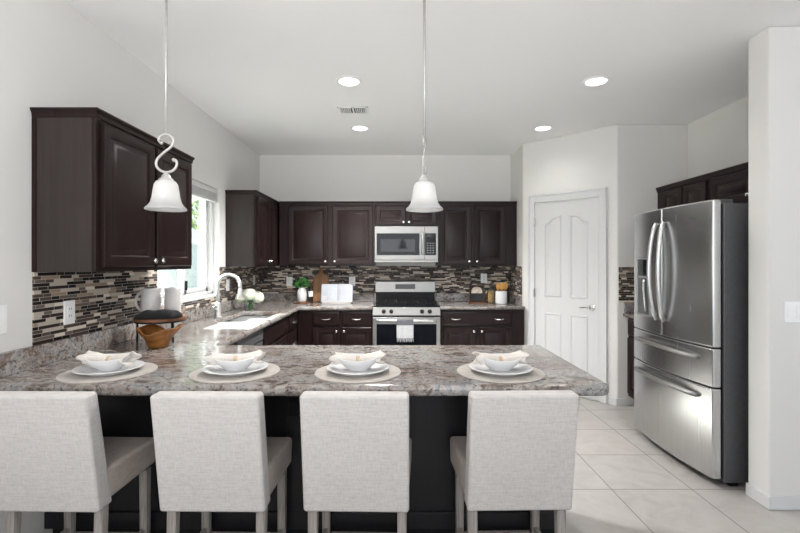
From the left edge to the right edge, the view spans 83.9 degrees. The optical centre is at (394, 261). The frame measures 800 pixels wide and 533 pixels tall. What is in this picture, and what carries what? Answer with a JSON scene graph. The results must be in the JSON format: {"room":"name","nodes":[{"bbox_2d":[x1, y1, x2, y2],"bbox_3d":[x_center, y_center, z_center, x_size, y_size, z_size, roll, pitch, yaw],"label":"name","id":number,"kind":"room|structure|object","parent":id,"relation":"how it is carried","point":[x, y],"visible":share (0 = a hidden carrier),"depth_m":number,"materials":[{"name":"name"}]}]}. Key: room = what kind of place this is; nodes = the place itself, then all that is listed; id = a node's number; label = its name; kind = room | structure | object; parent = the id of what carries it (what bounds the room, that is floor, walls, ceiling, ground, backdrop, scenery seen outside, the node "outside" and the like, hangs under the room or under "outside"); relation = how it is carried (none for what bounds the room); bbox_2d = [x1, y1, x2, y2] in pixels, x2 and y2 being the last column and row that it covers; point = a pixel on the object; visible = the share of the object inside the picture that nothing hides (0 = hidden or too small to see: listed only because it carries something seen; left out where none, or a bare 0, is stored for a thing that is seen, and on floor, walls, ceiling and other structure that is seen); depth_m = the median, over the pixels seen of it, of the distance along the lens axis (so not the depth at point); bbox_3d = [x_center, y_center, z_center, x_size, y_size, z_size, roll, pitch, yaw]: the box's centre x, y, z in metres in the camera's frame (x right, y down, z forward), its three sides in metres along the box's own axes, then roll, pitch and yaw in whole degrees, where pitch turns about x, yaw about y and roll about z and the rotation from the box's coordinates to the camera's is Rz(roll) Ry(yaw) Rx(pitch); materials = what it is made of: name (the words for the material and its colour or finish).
{"room":"kitchen","nodes":[
{"label":"kitchen","id":0,"kind":"room"},
{"bbox_2d":[0,0,259,532],"bbox_3d":[-1.805,0.030,0.825,0.190,2.760,10.050,0,0,0],"label":"wall","id":1,"kind":"structure","parent":0,"point":[52,55],"depth_m":2.27,"materials":[{"name":"paint"}]},
{"bbox_2d":[0,305,6,333],"bbox_3d":[-1.705,0.250,1.900,0.009,0.125,0.115,0,0,0],"label":"light switch","id":2,"kind":"object","parent":1,"relation":"attached to","point":[3,308],"visible":1,"depth_m":1.93,"materials":[{"name":"white plastic"}]},
{"bbox_2d":[30,107,194,271],"bbox_3d":[-1.534,-0.338,2.587,0.347,0.772,1.013,0,0,0],"label":"upper cabinet","id":3,"kind":"object","parent":1,"relation":"attached to","point":[94,172],"visible":0.97,"depth_m":2.12,"materials":[{"name":"brown wood"}]},
{"bbox_2d":[32,267,259,345],"bbox_3d":[-1.705,0.221,3.858,0.008,0.344,3.522,0,0,0],"label":"tile backsplash","id":4,"kind":"structure","parent":1,"relation":"attached to","point":[103,300],"depth_m":2.52,"materials":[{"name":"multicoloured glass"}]},
{"bbox_2d":[63,300,74,324],"bbox_3d":[-1.696,0.262,2.320,0.008,0.122,0.078,0,0,0],"label":"wall outlet","id":5,"kind":"object","parent":4,"relation":"attached to","point":[68,306],"visible":1,"depth_m":2.31,"materials":[{"name":"white plastic"}]},
{"bbox_2d":[68,306,72,318],"bbox_3d":[-1.694,0.262,2.320,0.002,0.068,0.034,0,0,0],"label":"receptacle","id":6,"kind":"object","parent":5,"relation":"attached to","point":[70,308],"depth_m":2.32,"materials":[{"name":"white plastic"}]},
{"bbox_2d":[226,279,228,290],"bbox_3d":[-1.696,0.235,4.520,0.008,0.118,0.078,0,0,0],"label":"wall outlet","id":7,"kind":"object","parent":4,"relation":"attached to","point":[227,280],"visible":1,"depth_m":4.50,"materials":[{"name":"white plastic"}]},
{"bbox_2d":[161,199,215,306],"bbox_3d":[-1.769,-0.190,3.757,0.142,1.038,1.153,0,0,0],"label":"window","id":8,"kind":"structure","parent":1,"relation":"in","point":[206,291],"depth_m":4.25,"materials":[{"name":"plastic"}]},
{"bbox_2d":[192,180,216,202],"bbox_3d":[-1.744,-0.639,3.757,0.043,0.128,1.125,0,0,0],"label":"window blind","id":9,"kind":"object","parent":1,"relation":"attached to","point":[199,190],"visible":0.38,"depth_m":4.02,"materials":[{"name":"fabric"}]},
{"bbox_2d":[225,190,278,266],"bbox_3d":[-1.534,-0.338,5.044,0.347,0.772,1.144,0,0,0],"label":"upper cabinet","id":10,"kind":"object","parent":1,"relation":"attached to","point":[252,216],"visible":0.95,"depth_m":4.49,"materials":[{"name":"brown wood"}]},
{"bbox_2d":[260,155,510,344],"bbox_3d":[-0.125,0.030,5.735,3.170,2.760,0.230,0,0,0],"label":"wall","id":11,"kind":"structure","parent":0,"point":[282,177],"depth_m":5.62,"materials":[{"name":"paint"}]},
{"bbox_2d":[279,201,375,265],"bbox_3d":[-0.814,-0.338,5.444,1.139,0.772,0.347,0,0,0],"label":"upper cabinet","id":12,"kind":"object","parent":11,"relation":"attached to","point":[311,233],"visible":0.98,"depth_m":5.30,"materials":[{"name":"brown wood"}]},
{"bbox_2d":[260,266,509,292],"bbox_3d":[-0.125,0.221,5.615,3.150,0.344,0.008,0,0,0],"label":"tile backsplash","id":13,"kind":"structure","parent":11,"relation":"attached to","point":[448,279],"depth_m":5.61,"materials":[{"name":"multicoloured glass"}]},
{"bbox_2d":[286,277,292,285],"bbox_3d":[-1.330,0.245,5.606,0.078,0.118,0.008,0,0,0],"label":"wall outlet","id":14,"kind":"object","parent":13,"relation":"attached to","point":[289,280],"visible":1,"depth_m":5.61,"materials":[{"name":"white plastic"}]},
{"bbox_2d":[349,277,354,285],"bbox_3d":[-0.540,0.242,5.606,0.078,0.118,0.008,0,0,0],"label":"wall outlet","id":15,"kind":"object","parent":13,"relation":"attached to","point":[351,279],"visible":0.87,"depth_m":5.61,"materials":[{"name":"white plastic"}]},
{"bbox_2d":[481,274,486,282],"bbox_3d":[1.120,0.205,5.606,0.078,0.118,0.008,0,0,0],"label":"wall outlet","id":16,"kind":"object","parent":13,"relation":"attached to","point":[483,276],"visible":1,"depth_m":5.61,"materials":[{"name":"white plastic"}]},
{"bbox_2d":[375,201,437,225],"bbox_3d":[0.133,-0.575,5.444,0.752,0.299,0.347,0,0,0],"label":"upper cabinet","id":17,"kind":"object","parent":11,"relation":"attached to","point":[387,213],"visible":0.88,"depth_m":5.30,"materials":[{"name":"brown wood"}]},
{"bbox_2d":[375,226,437,261],"bbox_3d":[0.133,-0.208,5.399,0.746,0.427,0.438,0,0,0],"label":"microwave","id":18,"kind":"object","parent":17,"relation":"attached to","point":[392,243],"visible":1,"depth_m":5.22,"materials":[{"name":"metal"}]},
{"bbox_2d":[435,201,516,265],"bbox_3d":[0.983,-0.338,5.444,0.945,0.772,0.347,0,0,0],"label":"upper cabinet","id":19,"kind":"object","parent":11,"relation":"attached to","point":[470,233],"visible":0.94,"depth_m":5.30,"materials":[{"name":"brown wood"}]},
{"bbox_2d":[64,0,799,154],"bbox_3d":[1.425,-1.410,0.825,6.750,0.120,10.050,0,0,0],"label":"ceiling","id":20,"kind":"structure","parent":0,"point":[266,71],"depth_m":2.98,"materials":[{"name":"paint"}]},
{"bbox_2d":[144,0,186,211],"bbox_3d":[-1.070,-0.795,2.080,0.181,1.107,0.181,0,0,0],"label":"pendant lamp","id":21,"kind":"object","parent":20,"relation":"hanging from","point":[165,197],"visible":1,"depth_m":2.07,"materials":[{"name":"white glass"}]},
{"bbox_2d":[336,76,361,86],"bbox_3d":[-0.343,-1.345,3.320,0.196,0.009,0.196,0,0,0],"label":"recessed light","id":22,"kind":"object","parent":20,"relation":"in","point":[347,81],"visible":1,"depth_m":3.31,"materials":[{"name":"white plastic"}]},
{"bbox_2d":[337,106,368,113],"bbox_3d":[-0.370,-1.345,3.950,0.270,0.010,0.180,0,0,0],"label":"ceiling vent","id":23,"kind":"object","parent":20,"relation":"in","point":[341,109],"visible":1,"depth_m":3.93,"materials":[{"name":"white plastic"}]},
{"bbox_2d":[350,125,369,130],"bbox_3d":[-0.352,-1.345,4.480,0.196,0.009,0.196,0,0,0],"label":"recessed light","id":24,"kind":"object","parent":20,"relation":"in","point":[355,127],"visible":1,"depth_m":4.47,"materials":[{"name":"white plastic"}]},
{"bbox_2d":[406,0,442,212],"bbox_3d":[0.143,-0.799,2.160,0.181,1.099,0.181,0,0,12],"label":"pendant lamp","id":25,"kind":"object","parent":20,"relation":"hanging from","point":[424,197],"visible":1,"depth_m":2.13,"materials":[{"name":"white glass"}]},
{"bbox_2d":[533,125,552,130],"bbox_3d":[1.490,-1.345,4.480,0.196,0.009,0.196,0,0,0],"label":"recessed light","id":26,"kind":"object","parent":20,"relation":"in","point":[541,127],"visible":1,"depth_m":4.47,"materials":[{"name":"white plastic"}]},
{"bbox_2d":[582,76,610,86],"bbox_3d":[1.500,-1.345,3.320,0.196,0.009,0.196,0,0,0],"label":"recessed light","id":27,"kind":"object","parent":20,"relation":"in","point":[594,81],"visible":1,"depth_m":3.31,"materials":[{"name":"white plastic"}]},
{"bbox_2d":[511,125,686,405],"bbox_3d":[2.165,0.030,5.105,1.410,2.760,1.490,0,0,0],"label":"wall","id":28,"kind":"structure","parent":0,"point":[632,161],"depth_m":4.39,"materials":[{"name":"paint"}]},
{"bbox_2d":[510,266,521,295],"bbox_3d":[1.455,0.221,5.365,0.008,0.344,0.509,0,0,0],"label":"tile backsplash","id":29,"kind":"structure","parent":28,"relation":"attached to","point":[515,271],"depth_m":5.31,"materials":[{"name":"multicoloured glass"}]},
{"bbox_2d":[534,198,598,400],"bbox_3d":[1.791,0.374,4.713,0.697,2.044,0.075,0,0,44],"label":"door","id":30,"kind":"structure","parent":28,"relation":"in","point":[566,292],"depth_m":4.69,"materials":[{"name":"paint"}]},
{"bbox_2d":[528,187,606,403],"bbox_3d":[1.805,0.332,4.721,0.026,2.155,0.852,0,0,-45],"label":"trim","id":31,"kind":"structure","parent":28,"relation":"attached to","point":[601,193],"depth_m":4.46,"materials":[{"name":"paint"}]},
{"bbox_2d":[609,397,616,405],"bbox_3d":[2.147,1.373,4.384,0.013,0.075,0.080,0,0,-45],"label":"baseboard","id":32,"kind":"structure","parent":28,"relation":"attached to","point":[612,401],"depth_m":4.38,"materials":[{"name":"paint"}]},
{"bbox_2d":[618,398,626,405],"bbox_3d":[2.225,1.373,4.354,0.090,0.075,0.013,0,0,0],"label":"baseboard","id":33,"kind":"structure","parent":28,"relation":"attached to","point":[621,401],"depth_m":4.35,"materials":[{"name":"paint"}]},
{"bbox_2d":[619,267,633,301],"bbox_3d":[2.529,0.221,4.355,0.678,0.344,0.008,0,0,0],"label":"tile backsplash","id":34,"kind":"structure","parent":28,"relation":"attached to","point":[626,274],"depth_m":4.35,"materials":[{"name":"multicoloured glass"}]},
{"bbox_2d":[566,397,799,532],"bbox_3d":[1.425,1.460,0.825,6.750,0.100,10.050,0,0,0],"label":"floor","id":35,"kind":"structure","parent":0,"point":[624,482],"depth_m":2.71,"materials":[{"name":"tile"}]},
{"bbox_2d":[0,391,154,532],"bbox_3d":[-1.373,0.958,1.915,0.453,0.904,0.465,0,0,1],"label":"bar stool","id":36,"kind":"object","parent":35,"relation":"on","point":[55,455],"visible":0.98,"depth_m":1.73,"materials":[{"name":"fabric"}]},
{"bbox_2d":[150,391,291,532],"bbox_3d":[-0.721,0.958,1.915,0.453,0.904,0.465,0,0,1],"label":"bar stool","id":37,"kind":"object","parent":35,"relation":"on","point":[214,453],"visible":1,"depth_m":1.72,"materials":[{"name":"fabric"}]},
{"bbox_2d":[234,329,262,344],"bbox_3d":[-1.385,0.966,3.352,0.610,0.848,0.608,0,0,0],"label":"dishwasher","id":38,"kind":"object","parent":35,"relation":"on","point":[256,338],"visible":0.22,"depth_m":3.40,"materials":[{"name":"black metal"}]},
{"bbox_2d":[227,312,296,344],"bbox_3d":[-1.376,0.977,4.753,0.664,0.866,0.445,0,0,0],"label":"base cabinet","id":39,"kind":"object","parent":35,"relation":"on","point":[292,319],"visible":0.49,"depth_m":4.69,"materials":[{"name":"brown wood"}]},
{"bbox_2d":[263,317,287,344],"bbox_3d":[-1.379,0.977,4.096,0.657,0.866,0.862,0,0,0],"label":"base cabinet","id":40,"kind":"object","parent":35,"relation":"on","point":[275,333],"visible":0.12,"depth_m":4.09,"materials":[{"name":"brown wood"}]},
{"bbox_2d":[44,396,553,532],"bbox_3d":[-0.447,0.977,2.393,2.522,0.866,0.454,0,0,0],"label":"base cabinet","id":41,"kind":"object","parent":35,"relation":"on","point":[433,420],"visible":0.36,"depth_m":2.18,"materials":[{"name":"black wood"}]},
{"bbox_2d":[287,396,299,415],"bbox_3d":[-0.480,0.645,2.069,0.060,0.207,0.198,0,0,0],"label":"corbel","id":42,"kind":"object","parent":41,"relation":"attached to","point":[294,401],"visible":0.27,"depth_m":2.13,"materials":[{"name":"black wood"}]},
{"bbox_2d":[0,293,608,395],"bbox_3d":[-0.417,0.468,3.702,2.584,0.148,3.834,0,0,0],"label":"countertop","id":43,"kind":"structure","parent":41,"relation":"on","point":[426,370],"depth_m":2.20,"materials":[{"name":"stone"}]},
{"bbox_2d":[55,362,157,383],"bbox_3d":[-1.285,0.493,2.002,0.386,0.004,0.386,0,0,0],"label":"placemat","id":44,"kind":"object","parent":43,"relation":"on","point":[69,377],"visible":0.41,"depth_m":1.91,"materials":[{"name":"beige fabric"}]},
{"bbox_2d":[71,360,144,375],"bbox_3d":[-1.285,0.480,2.002,0.280,0.022,0.280,0,0,0],"label":"dinner plate","id":45,"kind":"object","parent":44,"relation":"on","point":[86,369],"visible":0.7,"depth_m":1.96,"materials":[{"name":"white ceramic"}]},
{"bbox_2d":[84,354,131,370],"bbox_3d":[-1.285,0.452,2.002,0.191,0.062,0.173,0,0,-8],"label":"bowl","id":46,"kind":"object","parent":45,"relation":"on","point":[111,365],"visible":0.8,"depth_m":1.95,"materials":[{"name":"white ceramic"}]},
{"bbox_2d":[76,350,141,364],"bbox_3d":[-1.285,0.430,2.004,0.254,0.058,0.098,0,0,8],"label":"napkin","id":47,"kind":"object","parent":46,"relation":"in","point":[90,355],"visible":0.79,"depth_m":1.99,"materials":[{"name":"fabric"}]},
{"bbox_2d":[136,324,182,348],"bbox_3d":[-1.379,0.431,2.595,0.253,0.129,0.228,0,0,0],"label":"wooden bowl","id":48,"kind":"object","parent":43,"relation":"on","point":[155,336],"visible":1,"depth_m":2.55,"materials":[{"name":"brown wood"}]},
{"bbox_2d":[132,314,186,342],"bbox_3d":[-1.455,0.416,2.760,0.300,0.158,0.300,0,0,0],"label":"serving riser","id":49,"kind":"object","parent":43,"relation":"on","point":[175,320],"visible":0.59,"depth_m":2.66,"materials":[{"name":"brown wood"}]},
{"bbox_2d":[134,287,161,312],"bbox_3d":[-1.542,0.245,2.795,0.163,0.182,0.114,0,0,36],"label":"pitcher","id":50,"kind":"object","parent":49,"relation":"on","point":[150,297],"visible":0.75,"depth_m":2.74,"materials":[{"name":"white ceramic"}]},
{"bbox_2d":[134,309,182,319],"bbox_3d":[-1.409,0.310,2.655,0.242,0.053,0.090,0,0,-11],"label":"folded cloth","id":51,"kind":"object","parent":49,"relation":"on","point":[162,313],"visible":1,"depth_m":2.62,"materials":[{"name":"black fabric"}]},
{"bbox_2d":[164,287,180,311],"bbox_3d":[-1.407,0.244,2.818,0.096,0.182,0.160,0,1,-27],"label":"pitcher","id":52,"kind":"object","parent":49,"relation":"on","point":[172,301],"visible":0.65,"depth_m":2.76,"materials":[{"name":"white ceramic"}]},
{"bbox_2d":[213,273,242,317],"bbox_3d":[-1.489,0.297,3.944,0.256,0.396,0.135,0,0,0],"label":"faucet","id":53,"kind":"object","parent":43,"relation":"on","point":[217,307],"visible":1,"depth_m":3.96,"materials":[{"name":"silver metal"}]},
{"bbox_2d":[189,363,279,383],"bbox_3d":[-0.716,0.493,2.002,0.386,0.004,0.386,0,0,0],"label":"placemat","id":54,"kind":"object","parent":43,"relation":"on","point":[198,375],"visible":0.5,"depth_m":1.91,"materials":[{"name":"beige fabric"}]},
{"bbox_2d":[202,361,267,375],"bbox_3d":[-0.716,0.480,2.002,0.280,0.022,0.280,0,0,0],"label":"dinner plate","id":55,"kind":"object","parent":54,"relation":"on","point":[218,370],"visible":0.59,"depth_m":1.96,"materials":[{"name":"white ceramic"}]},
{"bbox_2d":[214,353,253,370],"bbox_3d":[-0.716,0.452,2.002,0.191,0.062,0.173,0,0,-4],"label":"bowl","id":56,"kind":"object","parent":55,"relation":"on","point":[241,365],"visible":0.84,"depth_m":1.95,"materials":[{"name":"white ceramic"}]},
{"bbox_2d":[203,350,265,364],"bbox_3d":[-0.716,0.430,2.004,0.254,0.058,0.098,0,0,-10],"label":"napkin","id":57,"kind":"object","parent":56,"relation":"in","point":[257,355],"visible":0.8,"depth_m":1.98,"materials":[{"name":"fabric"}]},
{"bbox_2d":[235,288,264,309],"bbox_3d":[-1.509,0.382,4.614,0.265,0.226,0.241,0,0,-43],"label":"flower vase","id":58,"kind":"object","parent":43,"relation":"on","point":[249,295],"visible":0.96,"depth_m":4.56,"materials":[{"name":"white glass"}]},
{"bbox_2d":[230,316,269,321],"bbox_3d":[-1.335,0.626,4.080,0.400,0.167,0.790,0,0,0],"label":"sink","id":59,"kind":"object","parent":43,"relation":"in","point":[242,318],"visible":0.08,"depth_m":4.20,"materials":[{"name":"metal"}]},
{"bbox_2d":[293,301,309,303],"bbox_3d":[-1.125,0.487,5.380,0.200,0.016,0.200,0,0,0],"label":"wooden trivet","id":60,"kind":"object","parent":43,"relation":"on","point":[295,302],"visible":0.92,"depth_m":5.30,"materials":[{"name":"brown wood"}]},
{"bbox_2d":[292,277,309,301],"bbox_3d":[-1.136,0.329,5.394,0.245,0.299,0.245,0,0,0],"label":"potted plant","id":61,"kind":"object","parent":60,"relation":"on","point":[301,294],"visible":1,"depth_m":5.34,"materials":[{"name":"green plant"}]},
{"bbox_2d":[308,280,312,302],"bbox_3d":[-1.030,0.359,5.430,0.060,0.274,0.060,0,0,0],"label":"bottle","id":62,"kind":"object","parent":43,"relation":"on","point":[310,290],"visible":0.91,"depth_m":5.41,"materials":[{"name":"brown glass"}]},
{"bbox_2d":[313,267,328,301],"bbox_3d":[-0.925,0.279,5.553,0.196,0.431,0.096,0,0,0],"label":"cutting board","id":63,"kind":"object","parent":43,"relation":"on","point":[320,278],"visible":0.77,"depth_m":5.54,"materials":[{"name":"brown wood"}]},
{"bbox_2d":[322,301,350,303],"bbox_3d":[-0.700,0.396,5.355,0.340,0.200,0.130,0,0,0],"label":"book stand","id":64,"kind":"object","parent":43,"relation":"on","point":[324,302],"visible":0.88,"depth_m":5.29,"materials":[{"name":"white plastic"}]},
{"bbox_2d":[320,284,352,302],"bbox_3d":[-0.700,0.380,5.365,0.392,0.224,0.081,0,0,0],"label":"cookbook","id":65,"kind":"object","parent":64,"relation":"on","point":[329,292],"visible":1,"depth_m":5.36,"materials":[{"name":"paper"}]},
{"bbox_2d":[315,364,400,383],"bbox_3d":[-0.166,0.493,2.002,0.386,0.004,0.386,0,0,0],"label":"placemat","id":66,"kind":"object","parent":43,"relation":"on","point":[322,373],"visible":0.47,"depth_m":1.91,"materials":[{"name":"beige fabric"}]},
{"bbox_2d":[327,363,388,375],"bbox_3d":[-0.166,0.480,2.002,0.280,0.022,0.280,0,0,0],"label":"dinner plate","id":67,"kind":"object","parent":66,"relation":"on","point":[376,368],"visible":0.7,"depth_m":1.97,"materials":[{"name":"white ceramic"}]},
{"bbox_2d":[338,353,376,370],"bbox_3d":[-0.166,0.452,2.002,0.191,0.062,0.173,0,0,2],"label":"bowl","id":68,"kind":"object","parent":67,"relation":"on","point":[350,365],"visible":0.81,"depth_m":1.94,"materials":[{"name":"white ceramic"}]},
{"bbox_2d":[329,350,385,364],"bbox_3d":[-0.166,0.430,2.004,0.254,0.058,0.098,0,0,-4],"label":"napkin","id":69,"kind":"object","parent":68,"relation":"in","point":[379,355],"visible":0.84,"depth_m":1.98,"materials":[{"name":"fabric"}]},
{"bbox_2d":[457,363,544,383],"bbox_3d":[0.473,0.493,2.002,0.386,0.004,0.386,0,0,0],"label":"placemat","id":70,"kind":"object","parent":43,"relation":"on","point":[536,374],"visible":0.51,"depth_m":1.91,"materials":[{"name":"beige fabric"}]},
{"bbox_2d":[469,362,532,375],"bbox_3d":[0.473,0.480,2.002,0.280,0.022,0.280,0,0,0],"label":"dinner plate","id":71,"kind":"object","parent":70,"relation":"on","point":[520,368],"visible":0.63,"depth_m":1.96,"materials":[{"name":"white ceramic"}]},
{"bbox_2d":[484,353,521,370],"bbox_3d":[0.473,0.452,2.002,0.191,0.062,0.173,0,0,-3],"label":"bowl","id":72,"kind":"object","parent":71,"relation":"on","point":[493,365],"visible":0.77,"depth_m":1.94,"materials":[{"name":"white ceramic"}]},
{"bbox_2d":[472,350,529,364],"bbox_3d":[0.473,0.430,2.004,0.254,0.058,0.098,0,0,-6],"label":"napkin","id":73,"kind":"object","parent":72,"relation":"in","point":[479,360],"visible":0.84,"depth_m":1.98,"materials":[{"name":"fabric"}]},
{"bbox_2d":[298,308,372,344],"bbox_3d":[-0.675,0.977,5.286,0.840,0.866,0.664,0,0,0],"label":"base cabinet","id":74,"kind":"object","parent":35,"relation":"on","point":[315,327],"visible":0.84,"depth_m":4.99,"materials":[{"name":"brown wood"}]},
{"bbox_2d":[300,391,411,532],"bbox_3d":[-0.151,0.958,1.915,0.453,0.904,0.465,0,0,1],"label":"bar stool","id":75,"kind":"object","parent":35,"relation":"on","point":[356,446],"visible":1,"depth_m":1.72,"materials":[{"name":"fabric"}]},
{"bbox_2d":[373,280,439,344],"bbox_3d":[0.128,0.819,5.241,0.756,1.182,0.718,0,0,0],"label":"range","id":76,"kind":"object","parent":35,"relation":"on","point":[395,299],"visible":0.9,"depth_m":4.96,"materials":[{"name":"silver metal"}]},
{"bbox_2d":[397,319,412,341],"bbox_3d":[0.110,0.753,4.893,0.184,0.250,0.045,0,0,0],"label":"dish towel","id":77,"kind":"object","parent":76,"relation":"hanging from","point":[404,326],"visible":1,"depth_m":4.88,"materials":[{"name":"fabric"}]},
{"bbox_2d":[373,301,439,306],"bbox_3d":[0.128,0.496,5.250,0.756,0.016,0.570,0,0,0],"label":"cooktop","id":78,"kind":"object","parent":76,"relation":"in","point":[377,303],"depth_m":5.01,"materials":[{"name":"black metal"}]},
{"bbox_2d":[440,309,523,344],"bbox_3d":[0.985,0.977,5.286,0.945,0.866,0.664,0,0,0],"label":"base cabinet","id":79,"kind":"object","parent":35,"relation":"on","point":[457,327],"visible":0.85,"depth_m":4.99,"materials":[{"name":"brown wood"}]},
{"bbox_2d":[436,293,525,309],"bbox_3d":[0.986,0.465,5.295,0.947,0.142,0.649,0,0,0],"label":"countertop","id":80,"kind":"structure","parent":79,"relation":"on","point":[447,301],"depth_m":5.19,"materials":[{"name":"stone"}]},
{"bbox_2d":[468,285,485,302],"bbox_3d":[0.985,0.385,5.360,0.200,0.220,0.090,0,0,0],"label":"wooden plaque","id":81,"kind":"object","parent":80,"relation":"on","point":[476,292],"visible":1,"depth_m":5.36,"materials":[{"name":"wood"}]},
{"bbox_2d":[487,287,494,302],"bbox_3d":[1.155,0.390,5.360,0.090,0.207,0.090,0,0,0],"label":"storage jar","id":82,"kind":"object","parent":80,"relation":"on","point":[490,294],"visible":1,"depth_m":5.33,"materials":[{"name":"gold glass"}]},
{"bbox_2d":[495,291,506,303],"bbox_3d":[1.265,0.420,5.300,0.136,0.150,0.136,0,0,0],"label":"utensil crock","id":83,"kind":"object","parent":80,"relation":"on","point":[500,296],"visible":1,"depth_m":5.24,"materials":[{"name":"white ceramic"}]},
{"bbox_2d":[506,287,509,302],"bbox_3d":[1.375,0.397,5.440,0.060,0.198,0.060,0,0,0],"label":"pepper mill","id":84,"kind":"object","parent":80,"relation":"on","point":[508,289],"visible":0.56,"depth_m":5.42,"materials":[{"name":"brown wood"}]},
{"bbox_2d":[450,390,578,532],"bbox_3d":[0.494,0.958,1.925,0.453,0.904,0.465,0,0,-1],"label":"bar stool","id":85,"kind":"object","parent":35,"relation":"on","point":[518,449],"visible":1,"depth_m":1.73,"materials":[{"name":"fabric"}]},
{"bbox_2d":[627,318,636,398],"bbox_3d":[2.549,0.977,4.049,0.639,0.866,0.618,0,0,0],"label":"base cabinet","id":86,"kind":"object","parent":35,"relation":"on","point":[630,340],"visible":0.06,"depth_m":4.29,"materials":[{"name":"brown wood"}]},
{"bbox_2d":[623,302,633,318],"bbox_3d":[2.550,0.465,4.050,0.639,0.142,0.619,0,0,0],"label":"countertop","id":87,"kind":"structure","parent":86,"relation":"on","point":[628,306],"depth_m":4.33,"materials":[{"name":"stone"}]},
{"bbox_2d":[634,199,747,485],"bbox_3d":[2.331,0.507,3.230,0.938,1.805,0.920,0,0,0],"label":"refrigerator","id":88,"kind":"object","parent":35,"relation":"on","point":[691,259],"visible":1,"depth_m":2.91,"materials":[{"name":"silver metal"}]},
{"bbox_2d":[687,96,747,178],"bbox_3d":[2.960,0.030,4.275,0.180,2.760,3.150,0,0,0],"label":"wall","id":89,"kind":"structure","parent":0,"point":[718,140],"depth_m":3.95,"materials":[{"name":"paint"}]},
{"bbox_2d":[656,173,709,208],"bbox_3d":[2.695,-0.338,3.994,0.347,0.772,0.728,0,0,0],"label":"upper cabinet","id":90,"kind":"object","parent":89,"relation":"attached to","point":[695,189],"visible":0.23,"depth_m":3.92,"materials":[{"name":"brown wood"}]},
{"bbox_2d":[708,162,747,202],"bbox_3d":[2.695,-0.575,3.165,0.347,0.299,0.926,0,0,0],"label":"upper cabinet","id":91,"kind":"object","parent":89,"relation":"attached to","point":[730,182],"visible":0.38,"depth_m":3.38,"materials":[{"name":"brown wood"}]},
{"bbox_2d":[748,26,799,495],"bbox_3d":[3.369,0.030,2.620,2.462,2.760,0.160,0,0,0],"label":"wall column","id":92,"kind":"structure","parent":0,"point":[774,52],"depth_m":2.54,"materials":[{"name":"paint"}]},
{"bbox_2d":[746,482,770,509],"bbox_3d":[2.131,1.373,2.614,0.013,0.075,0.173,0,0,0],"label":"baseboard","id":93,"kind":"structure","parent":92,"relation":"attached to","point":[752,492],"depth_m":2.60,"materials":[{"name":"paint"}]},
{"bbox_2d":[770,496,799,509],"bbox_3d":[3.369,1.373,2.534,2.462,0.075,0.013,0,0,0],"label":"baseboard","id":94,"kind":"structure","parent":92,"relation":"attached to","point":[777,502],"depth_m":2.53,"materials":[{"name":"paint"}]},
{"bbox_2d":[784,302,799,321],"bbox_3d":[2.302,0.285,2.535,0.165,0.118,0.009,0,0,0],"label":"light switch","id":95,"kind":"object","parent":92,"relation":"attached to","point":[791,309],"visible":1,"depth_m":2.53,"materials":[{"name":"white plastic"}]},
{"label":"outside","id":96,"kind":"structure","parent":0,"visible":0},
{"bbox_3d":[-15.950,1.560,12.000,28.100,0.100,36.000,0,0,0],"label":"ground","id":97,"kind":"structure","parent":96,"visible":0},
{"bbox_2d":[157,243,199,292],"bbox_3d":[-4.600,0.545,13.000,0.280,1.930,22.000,0,0,0],"label":"wall","id":98,"kind":"structure","parent":97,"relation":"on","point":[165,278],"depth_m":9.75,"materials":[{"name":"paint"}]},
{"bbox_2d":[192,196,199,238],"bbox_3d":[-6.225,-0.851,12.224,3.566,4.726,4.556,0,0,0],"label":"tree","id":99,"kind":"object","parent":97,"relation":"on","point":[197,200],"visible":0.03,"depth_m":12.14,"materials":[{"name":"green plant"}]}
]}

